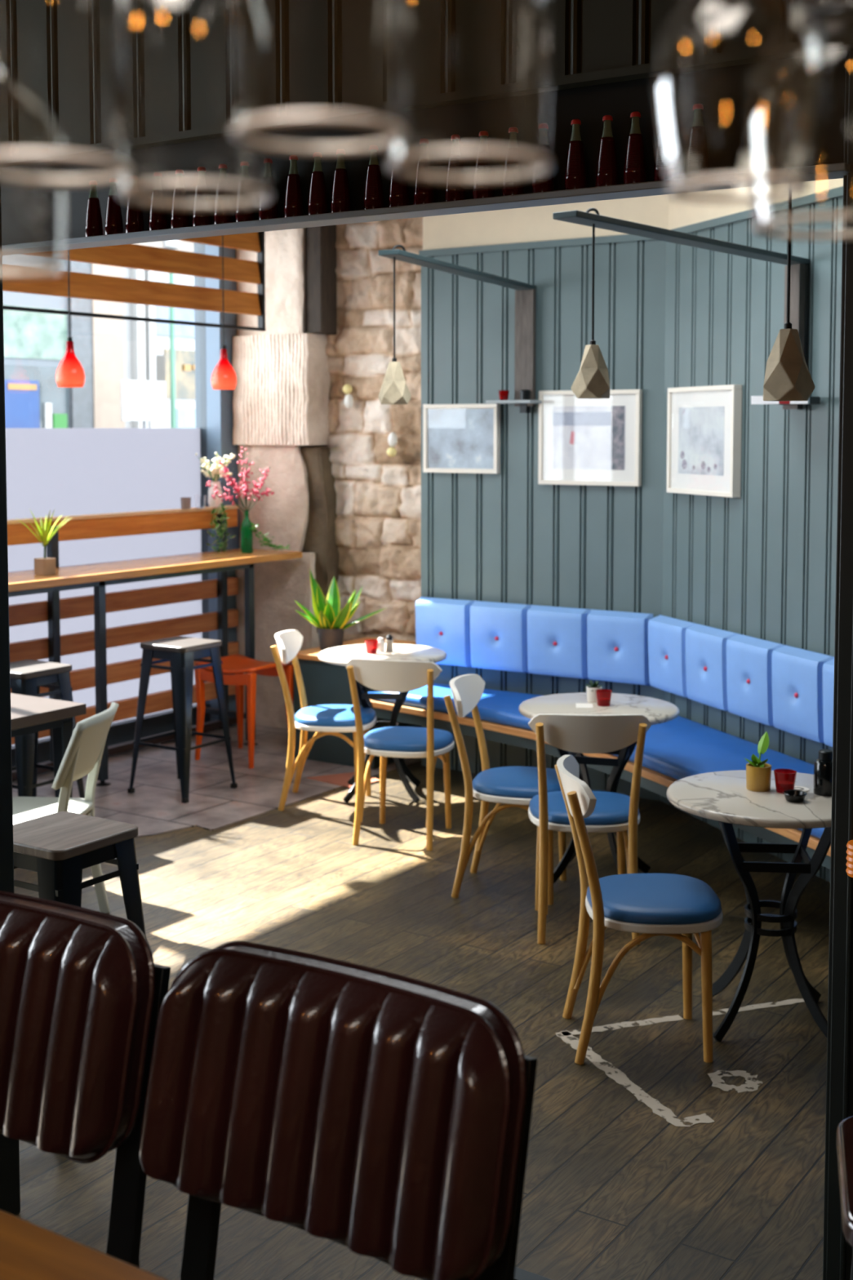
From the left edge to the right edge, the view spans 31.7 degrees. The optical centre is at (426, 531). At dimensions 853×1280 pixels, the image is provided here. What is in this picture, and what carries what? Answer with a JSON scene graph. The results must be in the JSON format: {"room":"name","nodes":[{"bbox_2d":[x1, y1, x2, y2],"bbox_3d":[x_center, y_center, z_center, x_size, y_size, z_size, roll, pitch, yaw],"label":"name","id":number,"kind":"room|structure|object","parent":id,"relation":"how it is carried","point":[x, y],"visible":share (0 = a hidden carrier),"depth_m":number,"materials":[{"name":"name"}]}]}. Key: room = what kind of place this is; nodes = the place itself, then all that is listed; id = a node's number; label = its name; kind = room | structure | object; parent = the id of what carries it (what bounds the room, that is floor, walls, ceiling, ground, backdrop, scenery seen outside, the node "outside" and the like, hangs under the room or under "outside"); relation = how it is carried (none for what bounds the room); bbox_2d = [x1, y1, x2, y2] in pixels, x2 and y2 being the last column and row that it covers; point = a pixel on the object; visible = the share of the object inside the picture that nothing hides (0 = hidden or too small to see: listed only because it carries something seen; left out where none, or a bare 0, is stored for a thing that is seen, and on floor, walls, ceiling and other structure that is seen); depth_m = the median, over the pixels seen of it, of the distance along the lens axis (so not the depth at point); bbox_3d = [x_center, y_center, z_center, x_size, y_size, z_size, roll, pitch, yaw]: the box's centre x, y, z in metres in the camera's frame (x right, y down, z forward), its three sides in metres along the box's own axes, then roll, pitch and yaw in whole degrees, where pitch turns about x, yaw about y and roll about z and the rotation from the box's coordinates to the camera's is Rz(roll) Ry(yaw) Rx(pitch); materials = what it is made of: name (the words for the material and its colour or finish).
{"room":"cafe","nodes":[
{"label":"cafe","id":0,"kind":"room"},
{"bbox_2d":[0,168,20,1215],"bbox_3d":[-1.169,-0.094,3.552,0.348,3.500,0.150,3,5,33],"label":"trim","id":1,"kind":"structure","parent":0,"point":[10,1190],"depth_m":3.54,"materials":[{"name":"black paint"}]},
{"bbox_2d":[12,722,421,836],"bbox_3d":[-1.653,1.367,7.778,1.820,0.006,5.000,3,5,33],"label":"floor","id":2,"kind":"structure","parent":0,"point":[156,806],"depth_m":8.00,"materials":[{"name":"beige tile"}]},
{"bbox_2d":[9,659,84,798],"bbox_3d":[-1.872,1.025,7.036,0.404,0.790,0.404,3,5,33],"label":"bar stool","id":3,"kind":"object","parent":2,"relation":"on","point":[27,677],"visible":0.48,"depth_m":6.89,"materials":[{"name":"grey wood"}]},
{"bbox_2d":[7,505,239,779],"bbox_3d":[-2.387,0.662,7.800,0.095,1.410,4.310,3,5,33],"label":"slatted screen","id":4,"kind":"object","parent":2,"relation":"on","point":[55,609],"visible":0.56,"depth_m":8.75,"materials":[{"name":"orange wood"}]},
{"bbox_2d":[195,452,235,506],"bbox_3d":[-1.311,-0.322,9.341,0.226,0.341,0.201,-2,4,-24],"label":"vase","id":5,"kind":"object","parent":4,"relation":"on","point":[215,468],"visible":0.94,"depth_m":9.31,"materials":[{"name":"white ceramic"}]},
{"bbox_2d":[8,548,302,786],"bbox_3d":[-2.146,0.808,7.644,0.480,1.140,4.300,3,5,33],"label":"bar table","id":6,"kind":"object","parent":2,"relation":"on","point":[97,575],"depth_m":8.14,"materials":[{"name":"brown wood"}]},
{"bbox_2d":[15,509,72,575],"bbox_3d":[-1.972,0.049,7.835,0.264,0.348,0.237,3,5,33],"label":"potted palm","id":7,"kind":"object","parent":6,"relation":"on","point":[44,566],"visible":1,"depth_m":7.78,"materials":[{"name":"green plant"}]},
{"bbox_2d":[8,548,302,591],"bbox_3d":[-2.146,0.259,7.607,0.480,0.040,4.300,3,5,33],"label":"countertop","id":8,"kind":"structure","parent":6,"relation":"on","point":[20,580],"depth_m":8.28,"materials":[{"name":"brown wood"}]},
{"bbox_2d":[240,511,253,553],"bbox_3d":[-1.097,0.007,9.153,0.072,0.250,0.072,3,5,33],"label":"bottle vase","id":9,"kind":"object","parent":6,"relation":"on","point":[246,534],"visible":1,"depth_m":9.13,"materials":[{"name":"green glass"}]},
{"bbox_2d":[204,444,274,511],"bbox_3d":[-1.136,-0.315,9.131,0.418,0.420,0.125,0,4,-6],"label":"bouquet","id":10,"kind":"object","parent":9,"relation":"in","point":[245,486],"visible":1,"depth_m":9.12,"materials":[{"name":"pink plant"}]},
{"bbox_2d":[127,636,237,803],"bbox_3d":[-1.277,0.970,7.840,0.404,0.790,0.404,3,5,33],"label":"bar stool","id":11,"kind":"object","parent":2,"relation":"on","point":[181,652],"visible":1,"depth_m":7.74,"materials":[{"name":"black metal"}]},
{"bbox_2d":[194,653,293,768],"bbox_3d":[-1.041,1.027,8.623,0.429,0.570,0.405,3,5,33],"label":"stool","id":12,"kind":"object","parent":2,"relation":"on","point":[238,664],"visible":0.77,"depth_m":8.56,"materials":[{"name":"orange paint"}]},
{"bbox_2d":[293,636,421,768],"bbox_3d":[-0.330,0.992,8.789,0.585,0.615,0.780,3,5,33],"label":"box","id":13,"kind":"object","parent":2,"relation":"on","point":[324,683],"visible":0.18,"depth_m":8.51,"materials":[{"name":"stone"}]},
{"bbox_2d":[295,570,385,650],"bbox_3d":[-0.524,0.454,8.707,0.519,0.471,0.316,3,5,33],"label":"snake plant","id":14,"kind":"object","parent":13,"relation":"on","point":[330,621],"visible":0.97,"depth_m":8.68,"materials":[{"name":"green plant"}]},
{"bbox_2d":[231,227,329,728],"bbox_3d":[-0.922,-0.502,9.489,0.614,3.500,0.250,3,5,33],"label":"column","id":15,"kind":"structure","parent":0,"point":[281,395],"depth_m":9.39,"materials":[{"name":"stone"}]},
{"bbox_2d":[314,217,422,641],"bbox_3d":[-0.239,-0.481,9.187,1.500,3.500,0.088,3,5,33],"label":"stone wall","id":16,"kind":"structure","parent":0,"point":[371,486],"depth_m":9.22,"materials":[{"name":"stone"}]},
{"bbox_2d":[300,447,339,632],"bbox_3d":[-0.702,0.052,9.448,0.282,1.160,0.160,3,5,33],"label":"trim","id":17,"kind":"structure","parent":16,"relation":"attached to","point":[320,535],"depth_m":9.35,"materials":[{"name":"wood"}]},
{"bbox_2d":[305,225,337,334],"bbox_3d":[-0.653,-1.731,9.282,0.130,1.020,0.160,3,5,33],"label":"trim","id":18,"kind":"structure","parent":16,"relation":"attached to","point":[321,316],"depth_m":9.24,"materials":[{"name":"wood"}]},
{"bbox_2d":[13,760,830,1279],"bbox_3d":[-0.484,1.672,4.032,7.900,0.110,10.000,3,5,33],"label":"floor","id":19,"kind":"structure","parent":0,"point":[648,1158],"depth_m":4.84,"materials":[{"name":"brown wood"}]},
{"bbox_2d":[10,693,86,797],"bbox_3d":[-2.011,1.101,6.263,0.900,0.745,0.750,3,5,33],"label":"square table","id":20,"kind":"object","parent":19,"relation":"on","point":[29,714],"visible":0.56,"depth_m":6.24,"materials":[{"name":"grey paint"}]},
{"bbox_2d":[12,702,119,913],"bbox_3d":[-1.442,1.091,5.703,0.525,0.847,0.437,0,4,5],"label":"chair","id":21,"kind":"object","parent":19,"relation":"on","point":[82,756],"visible":0.69,"depth_m":5.63,"materials":[{"name":"grey paint"}]},
{"bbox_2d":[13,811,146,937],"bbox_3d":[-1.012,1.221,4.181,0.404,0.790,0.404,3,5,33],"label":"bar stool","id":22,"kind":"object","parent":19,"relation":"on","point":[58,846],"visible":0.46,"depth_m":4.09,"materials":[{"name":"grey wood"}]},
{"bbox_2d":[0,1209,167,1279],"bbox_3d":[-0.745,1.284,1.370,1.350,1.050,0.820,3,5,33],"label":"table","id":23,"kind":"object","parent":19,"relation":"on","point":[28,1251],"visible":1,"depth_m":1.54,"materials":[{"name":"brown wood"}]},
{"bbox_2d":[0,890,170,1267],"bbox_3d":[-0.697,1.153,1.929,0.514,1.237,0.588,2,4,28],"label":"bar chair","id":24,"kind":"object","parent":19,"relation":"on","point":[82,990],"visible":1,"depth_m":1.98,"materials":[{"name":"brown leather"}]},
{"bbox_2d":[270,630,376,810],"bbox_3d":[-0.510,0.951,7.600,0.504,0.865,0.450,0,4,6],"label":"cafe chair","id":25,"kind":"object","parent":19,"relation":"on","point":[326,719],"visible":0.91,"depth_m":7.46,"materials":[{"name":"beige paint"}]},
{"bbox_2d":[294,704,375,726],"bbox_3d":[-0.463,0.925,7.593,0.404,0.048,0.418,0,4,6],"label":"seat cushion","id":26,"kind":"object","parent":25,"relation":"on","point":[322,715],"depth_m":7.47,"materials":[{"name":"leather"}]},
{"bbox_2d":[138,941,537,1279],"bbox_3d":[-0.232,1.171,1.665,0.514,1.237,0.588,3,5,33],"label":"bar chair","id":27,"kind":"object","parent":19,"relation":"on","point":[385,1117],"visible":1,"depth_m":1.76,"materials":[{"name":"brown leather"}]},
{"bbox_2d":[318,643,447,803],"bbox_3d":[-0.227,0.999,7.774,0.666,0.750,0.666,-4,6,-45],"label":"round table","id":28,"kind":"object","parent":19,"relation":"on","point":[341,655],"visible":0.56,"depth_m":7.68,"materials":[{"name":"stone"}]},
{"bbox_2d":[345,658,454,850],"bbox_3d":[-0.104,0.995,6.972,0.450,0.865,0.504,1,4,15],"label":"cafe chair","id":29,"kind":"object","parent":19,"relation":"on","point":[428,742],"visible":1,"depth_m":6.82,"materials":[{"name":"beige paint"}]},
{"bbox_2d":[364,726,453,751],"bbox_3d":[-0.092,0.965,7.016,0.418,0.048,0.404,1,4,15],"label":"seat cushion","id":30,"kind":"object","parent":29,"relation":"on","point":[390,739],"depth_m":6.90,"materials":[{"name":"leather"}]},
{"bbox_2d":[444,674,566,904],"bbox_3d":[0.350,1.049,6.184,0.504,0.865,0.450,1,4,14],"label":"cafe chair","id":31,"kind":"object","parent":19,"relation":"on","point":[512,786],"visible":0.77,"depth_m":6.07,"materials":[{"name":"leather"}]},
{"bbox_2d":[472,766,561,798],"bbox_3d":[0.395,1.023,6.170,0.404,0.048,0.418,1,4,14],"label":"seat cushion","id":32,"kind":"object","parent":31,"relation":"on","point":[504,782],"depth_m":6.06,"materials":[{"name":"leather"}]},
{"bbox_2d":[528,713,651,944],"bbox_3d":[0.604,1.082,5.707,0.450,0.865,0.504,0,4,1],"label":"cafe chair","id":33,"kind":"object","parent":19,"relation":"on","point":[619,813],"visible":0.88,"depth_m":5.54,"materials":[{"name":"beige paint"}]},
{"bbox_2d":[528,791,639,825],"bbox_3d":[0.605,1.052,5.752,0.418,0.048,0.404,0,4,1],"label":"seat cushion","id":34,"kind":"object","parent":33,"relation":"on","point":[611,808],"depth_m":5.61,"materials":[{"name":"leather"}]},
{"bbox_2d":[518,692,679,884],"bbox_3d":[0.718,1.101,6.283,0.666,0.750,0.666,-2,4,-28],"label":"round table","id":35,"kind":"object","parent":19,"relation":"on","point":[657,711],"visible":0.44,"depth_m":6.22,"materials":[{"name":"stone"}]},
{"bbox_2d":[554,755,722,1064],"bbox_3d":[0.654,1.154,4.649,0.504,0.865,0.450,0,4,-1],"label":"cafe chair","id":36,"kind":"object","parent":19,"relation":"on","point":[651,904],"visible":1,"depth_m":4.50,"materials":[{"name":"blue leather"}]},
{"bbox_2d":[586,873,721,924],"bbox_3d":[0.702,1.128,4.647,0.404,0.048,0.418,0,4,-1],"label":"seat cushion","id":37,"kind":"object","parent":36,"relation":"on","point":[628,899],"depth_m":4.53,"materials":[{"name":"leather"}]},
{"bbox_2d":[666,769,831,1042],"bbox_3d":[1.100,1.204,4.792,0.666,0.750,0.666,-3,5,-40],"label":"round table","id":38,"kind":"object","parent":19,"relation":"on","point":[723,797],"visible":0.88,"depth_m":4.71,"materials":[{"name":"stone"}]},
{"bbox_2d":[744,731,771,791],"bbox_3d":[1.064,0.736,4.806,0.083,0.183,0.082,3,5,33],"label":"potted plant","id":39,"kind":"object","parent":38,"relation":"on","point":[758,773],"visible":1,"depth_m":4.79,"materials":[{"name":"yellow ceramic"}]},
{"bbox_2d":[746,763,771,791],"bbox_3d":[1.065,0.788,4.808,0.080,0.078,0.080,3,5,33],"label":"pot","id":40,"kind":"object","parent":39,"relation":"on","point":[758,775],"depth_m":4.78,"materials":[{"name":"yellow ceramic"}]},
{"bbox_2d":[813,749,832,795],"bbox_3d":[1.263,0.762,4.746,0.073,0.139,0.073,3,5,33],"label":"jar","id":41,"kind":"object","parent":38,"relation":"on","point":[823,765],"visible":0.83,"depth_m":4.72,"materials":[{"name":"black glass"}]},
{"bbox_2d":[835,1115,852,1279],"bbox_3d":[0.745,1.320,2.059,0.403,0.886,0.404,1,4,13],"label":"stool","id":42,"kind":"object","parent":19,"relation":"on","point":[844,1143],"visible":1,"depth_m":2.06,"materials":[{"name":"red"}]},
{"bbox_2d":[0,49,845,244],"bbox_3d":[-0.129,-1.283,3.457,3.100,1.115,0.030,3,5,33],"label":"wall","id":43,"kind":"structure","parent":0,"point":[785,91],"depth_m":3.24,"materials":[{"name":"black paint"}]},
{"bbox_2d":[1,162,850,254],"bbox_3d":[-0.328,-0.730,3.557,2.700,0.015,0.085,3,5,33],"label":"shelf","id":44,"kind":"object","parent":43,"relation":"attached to","point":[833,171],"visible":1,"depth_m":3.33,"materials":[{"name":"metal"}]},
{"bbox_2d":[84,183,103,236],"bbox_3d":[-0.866,-0.836,3.902,0.048,0.150,0.048,3,5,33],"label":"bottle","id":45,"kind":"object","parent":44,"relation":"on","point":[94,223],"visible":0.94,"depth_m":3.89,"materials":[{"name":"red glass"}]},
{"bbox_2d":[104,181,123,235],"bbox_3d":[-0.805,-0.834,3.862,0.048,0.150,0.048,3,5,33],"label":"bottle","id":46,"kind":"object","parent":44,"relation":"on","point":[113,224],"visible":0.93,"depth_m":3.85,"materials":[{"name":"brown glass"}]},
{"bbox_2d":[124,175,143,232],"bbox_3d":[-0.745,-0.831,3.822,0.048,0.150,0.048,3,5,33],"label":"bottle","id":47,"kind":"object","parent":44,"relation":"on","point":[134,215],"visible":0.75,"depth_m":3.81,"materials":[{"name":"brown glass"}]},
{"bbox_2d":[148,172,168,231],"bbox_3d":[-0.676,-0.828,3.777,0.048,0.150,0.048,3,5,33],"label":"bottle","id":48,"kind":"object","parent":44,"relation":"on","point":[157,219],"visible":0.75,"depth_m":3.76,"materials":[{"name":"red glass"}]},
{"bbox_2d":[170,169,189,228],"bbox_3d":[-0.615,-0.825,3.737,0.048,0.150,0.048,3,5,33],"label":"bottle","id":49,"kind":"object","parent":44,"relation":"on","point":[180,218],"visible":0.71,"depth_m":3.72,"materials":[{"name":"red glass"}]},
{"bbox_2d":[192,166,212,226],"bbox_3d":[-0.554,-0.822,3.697,0.048,0.150,0.048,3,5,33],"label":"bottle","id":50,"kind":"object","parent":44,"relation":"on","point":[200,216],"visible":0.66,"depth_m":3.68,"materials":[{"name":"red glass"}]},
{"bbox_2d":[213,164,233,224],"bbox_3d":[-0.496,-0.820,3.659,0.048,0.150,0.048,3,5,33],"label":"bottle","id":51,"kind":"object","parent":44,"relation":"on","point":[220,215],"visible":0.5,"depth_m":3.65,"materials":[{"name":"red glass"}]},
{"bbox_2d":[235,160,254,222],"bbox_3d":[-0.438,-0.817,3.622,0.048,0.150,0.048,3,5,33],"label":"bottle","id":52,"kind":"object","parent":44,"relation":"on","point":[242,214],"visible":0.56,"depth_m":3.61,"materials":[{"name":"red glass"}]},
{"bbox_2d":[257,158,278,219],"bbox_3d":[-0.378,-0.814,3.582,0.048,0.150,0.048,3,5,33],"label":"bottle","id":53,"kind":"object","parent":44,"relation":"on","point":[268,210],"visible":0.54,"depth_m":3.57,"materials":[{"name":"red glass"}]},
{"bbox_2d":[284,155,303,217],"bbox_3d":[-0.313,-0.811,3.540,0.048,0.150,0.048,3,5,33],"label":"bottle","id":54,"kind":"object","parent":44,"relation":"on","point":[293,204],"visible":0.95,"depth_m":3.52,"materials":[{"name":"red glass"}]},
{"bbox_2d":[307,153,328,214],"bbox_3d":[-0.254,-0.809,3.501,0.048,0.150,0.048,3,5,33],"label":"bottle","id":55,"kind":"object","parent":44,"relation":"on","point":[317,197],"visible":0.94,"depth_m":3.49,"materials":[{"name":"red glass"}]},
{"bbox_2d":[330,153,351,213],"bbox_3d":[-0.198,-0.806,3.464,0.048,0.150,0.048,3,5,33],"label":"bottle","id":56,"kind":"object","parent":44,"relation":"on","point":[340,200],"visible":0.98,"depth_m":3.45,"materials":[{"name":"red glass"}]},
{"bbox_2d":[363,149,384,209],"bbox_3d":[-0.120,-0.803,3.413,0.048,0.150,0.048,3,5,33],"label":"bottle","id":57,"kind":"object","parent":44,"relation":"on","point":[374,197],"visible":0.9,"depth_m":3.40,"materials":[{"name":"red glass"}]},
{"bbox_2d":[388,142,409,207],"bbox_3d":[-0.062,-0.800,3.375,0.048,0.150,0.048,3,5,33],"label":"bottle","id":58,"kind":"object","parent":44,"relation":"on","point":[398,194],"visible":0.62,"depth_m":3.36,"materials":[{"name":"red glass"}]},
{"bbox_2d":[413,137,435,204],"bbox_3d":[-0.005,-0.798,3.338,0.048,0.150,0.048,3,5,33],"label":"bottle","id":59,"kind":"object","parent":44,"relation":"on","point":[424,191],"visible":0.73,"depth_m":3.32,"materials":[{"name":"red glass"}]},
{"bbox_2d":[444,134,466,201],"bbox_3d":[0.064,-0.794,3.292,0.048,0.150,0.048,3,5,33],"label":"bottle","id":60,"kind":"object","parent":44,"relation":"on","point":[453,191],"visible":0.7,"depth_m":3.28,"materials":[{"name":"red glass"}]},
{"bbox_2d":[472,130,494,199],"bbox_3d":[0.124,-0.792,3.253,0.048,0.150,0.048,3,5,33],"label":"bottle","id":61,"kind":"object","parent":44,"relation":"on","point":[483,164],"visible":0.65,"depth_m":3.24,"materials":[{"name":"red glass"}]},
{"bbox_2d":[502,127,524,195],"bbox_3d":[0.186,-0.789,3.213,0.048,0.150,0.048,3,5,33],"label":"bottle","id":62,"kind":"object","parent":44,"relation":"on","point":[512,187],"visible":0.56,"depth_m":3.20,"materials":[{"name":"red glass"}]},
{"bbox_2d":[531,123,554,193],"bbox_3d":[0.247,-0.786,3.173,0.048,0.150,0.048,3,5,33],"label":"bottle","id":63,"kind":"object","parent":44,"relation":"on","point":[544,182],"visible":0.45,"depth_m":3.16,"materials":[{"name":"red glass"}]},
{"bbox_2d":[564,119,586,190],"bbox_3d":[0.312,-0.783,3.130,0.048,0.150,0.048,3,5,33],"label":"bottle","id":64,"kind":"object","parent":44,"relation":"on","point":[575,175],"visible":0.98,"depth_m":3.12,"materials":[{"name":"red glass"}]},
{"bbox_2d":[595,115,618,186],"bbox_3d":[0.373,-0.780,3.090,0.048,0.150,0.048,3,5,33],"label":"bottle","id":65,"kind":"object","parent":44,"relation":"on","point":[606,173],"visible":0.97,"depth_m":3.08,"materials":[{"name":"red glass"}]},
{"bbox_2d":[623,111,646,184],"bbox_3d":[0.425,-0.778,3.056,0.048,0.150,0.048,3,5,33],"label":"bottle","id":66,"kind":"object","parent":44,"relation":"on","point":[635,168],"visible":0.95,"depth_m":3.04,"materials":[{"name":"red glass"}]},
{"bbox_2d":[653,107,677,181],"bbox_3d":[0.481,-0.776,3.019,0.048,0.150,0.048,3,5,33],"label":"bottle","id":67,"kind":"object","parent":44,"relation":"on","point":[660,174],"visible":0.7,"depth_m":3.01,"materials":[{"name":"red glass"}]},
{"bbox_2d":[684,103,709,177],"bbox_3d":[0.539,-0.773,2.981,0.048,0.150,0.048,3,5,33],"label":"bottle","id":68,"kind":"object","parent":44,"relation":"on","point":[697,164],"visible":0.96,"depth_m":2.97,"materials":[{"name":"red glass"}]},
{"bbox_2d":[822,48,852,1279],"bbox_3d":[0.998,-0.043,2.818,0.422,3.500,0.200,3,5,33],"label":"trim","id":69,"kind":"structure","parent":43,"relation":"attached to","point":[837,1253],"depth_m":2.88,"materials":[{"name":"black paint"}]},
{"bbox_2d":[0,0,852,168],"bbox_3d":[0.113,-1.373,3.182,3.300,0.898,0.052,3,5,33],"label":"wall","id":70,"kind":"structure","parent":0,"point":[326,55],"depth_m":3.41,"materials":[{"name":"grey paint"}]},
{"bbox_2d":[418,194,668,800],"bbox_3d":[0.770,-0.413,8.189,1.515,3.500,0.650,3,5,33],"label":"wall","id":71,"kind":"structure","parent":0,"point":[507,536],"depth_m":7.93,"materials":[{"name":"teal wood"}]},
{"bbox_2d":[378,244,536,406],"bbox_3d":[0.172,-0.930,7.120,0.176,0.676,1.765,2,4,22],"label":"pendant","id":72,"kind":"object","parent":71,"relation":"attached to","point":[394,390],"depth_m":7.51,"materials":[{"name":"black"}]},
{"bbox_2d":[422,404,500,473],"bbox_3d":[0.189,-0.505,8.177,0.475,0.375,0.035,3,5,33],"label":"framed picture","id":73,"kind":"object","parent":71,"relation":"attached to","point":[460,438],"visible":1,"depth_m":8.16,"materials":[{"name":"beige paint"}]},
{"bbox_2d":[537,389,642,486],"bbox_3d":[0.841,-0.483,7.749,0.580,0.490,0.035,3,5,33],"label":"framed picture","id":74,"kind":"object","parent":71,"relation":"attached to","point":[588,442],"visible":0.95,"depth_m":7.74,"materials":[{"name":"paper"}]},
{"bbox_2d":[552,405,625,470],"bbox_3d":[0.837,-0.482,7.744,0.416,0.326,0.002,3,5,33],"label":"print","id":75,"kind":"object","parent":74,"relation":"attached to","point":[585,437],"depth_m":7.74},
{"bbox_2d":[660,177,843,882],"bbox_3d":[2.275,-0.191,4.967,0.320,3.500,5.600,-1,4,-20],"label":"wall","id":76,"kind":"structure","parent":0,"point":[761,563],"depth_m":6.74,"materials":[{"name":"teal wood"}]},
{"bbox_2d":[368,596,834,869],"bbox_3d":[1.460,0.854,5.898,1.088,0.637,6.039,-2,4,-27],"label":"banquette","id":77,"kind":"object","parent":76,"relation":"attached to","point":[789,689],"visible":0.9,"depth_m":7.34,"materials":[{"name":"blue leather"}]},
{"bbox_2d":[368,683,824,839],"bbox_3d":[1.467,1.045,5.914,1.071,0.067,6.020,-2,4,-27],"label":"seat cushion","id":78,"kind":"object","parent":77,"relation":"on","point":[679,748],"depth_m":6.80,"materials":[{"name":"blue leather"}]},
{"bbox_2d":[552,208,810,409],"bbox_3d":[1.017,-0.802,5.676,1.117,0.662,1.596,0,4,5],"label":"pendant","id":79,"kind":"object","parent":76,"relation":"attached to","point":[592,380],"depth_m":5.31,"materials":[{"name":"black"}]},
{"bbox_2d":[666,384,742,497],"bbox_3d":[1.314,-0.430,7.136,0.045,0.515,0.615,-1,4,-20],"label":"framed picture","id":80,"kind":"object","parent":76,"relation":"attached to","point":[704,423],"visible":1,"depth_m":7.09,"materials":[{"name":"beige paint"}]},
{"bbox_2d":[678,406,724,475],"bbox_3d":[1.304,-0.430,7.132,0.002,0.321,0.421,-1,4,-20],"label":"print","id":81,"kind":"object","parent":80,"relation":"attached to","point":[701,429],"depth_m":7.12},
{"bbox_3d":[1.448,-0.693,4.307,0.580,0.631,1.775,3,5,33],"label":"bracket","id":82,"kind":"object","parent":76,"relation":"attached to","visible":0},
{"bbox_2d":[763,184,814,400],"bbox_3d":[0.912,-0.646,3.789,0.129,0.631,0.134,-1,4,-18],"label":"pendant","id":83,"kind":"object","parent":82,"relation":"hanging from","point":[788,377],"visible":0.94,"depth_m":3.77,"materials":[{"name":"black"}]},
{"bbox_3d":[-0.526,-1.916,3.812,8.200,0.100,10.200,3,5,33],"label":"ceiling","id":84,"kind":"structure","parent":0,"visible":0},
{"bbox_2d":[55,249,84,387],"bbox_3d":[-1.779,-1.417,7.448,0.143,1.395,0.143,3,5,33],"label":"pendant","id":85,"kind":"object","parent":84,"relation":"hanging from","point":[69,371],"visible":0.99,"depth_m":7.45,"materials":[{"name":"red glass"}]},
{"bbox_2d":[2,231,266,331],"bbox_3d":[-2.158,-1.600,7.325,0.053,1.012,4.230,3,5,33],"label":"wooden slats","id":86,"kind":"object","parent":84,"relation":"hanging from","point":[82,286],"visible":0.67,"depth_m":8.37,"materials":[{"name":"orange wood"}]},
{"bbox_2d":[211,235,236,389],"bbox_3d":[-1.142,-1.496,8.415,0.143,1.395,0.143,3,5,33],"label":"pendant","id":87,"kind":"object","parent":84,"relation":"hanging from","point":[224,376],"visible":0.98,"depth_m":8.41,"materials":[{"name":"red glass"}]},
{"bbox_3d":[0.000,-0.989,0.547,0.792,1.301,0.627,3,5,33],"label":"glass rack","id":88,"kind":"object","parent":84,"relation":"hanging from","visible":0},
{"bbox_2d":[0,69,67,277],"bbox_3d":[-0.182,-0.209,0.613,0.065,0.202,0.065,3,5,33],"label":"wine glass","id":89,"kind":"object","parent":88,"relation":"hanging from","point":[57,266],"visible":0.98,"depth_m":0.61,"materials":[{"name":"white"}]},
{"bbox_2d":[0,0,133,185],"bbox_3d":[-0.142,-0.236,0.558,0.062,0.202,0.062,3,5,33],"label":"wine glass","id":90,"kind":"object","parent":88,"relation":"hanging from","point":[126,168],"visible":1,"depth_m":0.56,"materials":[{"name":"white"}]},
{"bbox_2d":[120,0,130,171],"bbox_3d":[-0.142,-0.184,0.562,0.061,0.095,0.061,3,5,33],"label":"bowl","id":91,"kind":"object","parent":90,"relation":"on","point":[125,166],"depth_m":0.56,"materials":[{"name":"clear glass"}]},
{"bbox_2d":[115,0,271,208],"bbox_3d":[-0.093,-0.234,0.593,0.062,0.202,0.062,3,5,33],"label":"wine glass","id":92,"kind":"object","parent":88,"relation":"hanging from","point":[122,191],"visible":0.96,"depth_m":0.59,"materials":[{"name":"white"}]},
{"bbox_2d":[229,0,406,153],"bbox_3d":[-0.038,-0.238,0.517,0.062,0.202,0.062,3,5,33],"label":"wine glass","id":93,"kind":"object","parent":88,"relation":"hanging from","point":[396,126],"visible":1,"depth_m":0.51,"materials":[{"name":"white"}]},
{"bbox_2d":[386,0,552,182],"bbox_3d":[0.016,-0.235,0.551,0.062,0.202,0.062,3,5,33],"label":"wine glass","id":94,"kind":"object","parent":88,"relation":"hanging from","point":[545,164],"visible":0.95,"depth_m":0.55,"materials":[{"name":"white"}]},
{"bbox_2d":[652,0,828,202],"bbox_3d":[0.129,-0.240,0.613,0.071,0.202,0.071,-2,4,-27],"label":"wine glass","id":95,"kind":"object","parent":88,"relation":"hanging from","point":[802,184],"visible":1,"depth_m":0.61,"materials":[{"name":"clear"}]},
{"bbox_2d":[742,0,852,239],"bbox_3d":[0.190,-0.241,0.693,0.085,0.202,0.085,3,5,33],"label":"wine glass","id":96,"kind":"object","parent":88,"relation":"hanging from","point":[820,5],"visible":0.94,"depth_m":0.69,"materials":[{"name":"white"}]},
{"bbox_3d":[-5.263,-0.128,4.056,0.250,3.500,5.000,3,5,33],"label":"wall","id":97,"kind":"structure","parent":0,"visible":0},
{"bbox_2d":[5,242,239,767],"bbox_3d":[-2.461,-0.393,7.907,0.215,3.500,4.570,3,5,33],"label":"window","id":98,"kind":"structure","parent":97,"relation":"in","point":[65,471],"depth_m":9.08,"materials":[{"name":"white glass"}]},
{"label":"outside","id":99,"kind":"structure","parent":0,"visible":0},
{"bbox_3d":[-4.628,0.730,21.086,17.220,0.150,30.000,3,5,33],"label":"ground","id":100,"kind":"structure","parent":99,"visible":0},
{"bbox_2d":[2,240,195,427],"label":"window","id":101,"kind":"structure","parent":100,"relation":"on","point":[109,351],"depth_m":21.44,"materials":[{"name":"glass"}]},
{"bbox_2d":[4,379,39,427],"bbox_3d":[-5.620,-1.178,20.409,0.160,1.750,0.800,3,5,33],"label":"poster","id":102,"kind":"object","parent":101,"relation":"attached to","point":[22,397],"depth_m":20.41,"materials":[{"name":"paper"}]},
{"bbox_2d":[120,379,165,427],"bbox_3d":[-3.885,-0.695,20.679,0.060,2.750,0.840,3,5,33],"label":"sign board","id":103,"kind":"object","parent":100,"relation":"on","point":[144,401],"visible":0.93,"depth_m":20.58,"materials":[{"name":"white"}]},
{"bbox_2d":[161,240,180,427],"bbox_3d":[-3.613,-1.896,21.377,0.300,5.050,0.292,3,5,33],"label":"street lamp","id":104,"kind":"object","parent":100,"relation":"on","point":[171,244],"visible":0.19,"depth_m":21.30,"materials":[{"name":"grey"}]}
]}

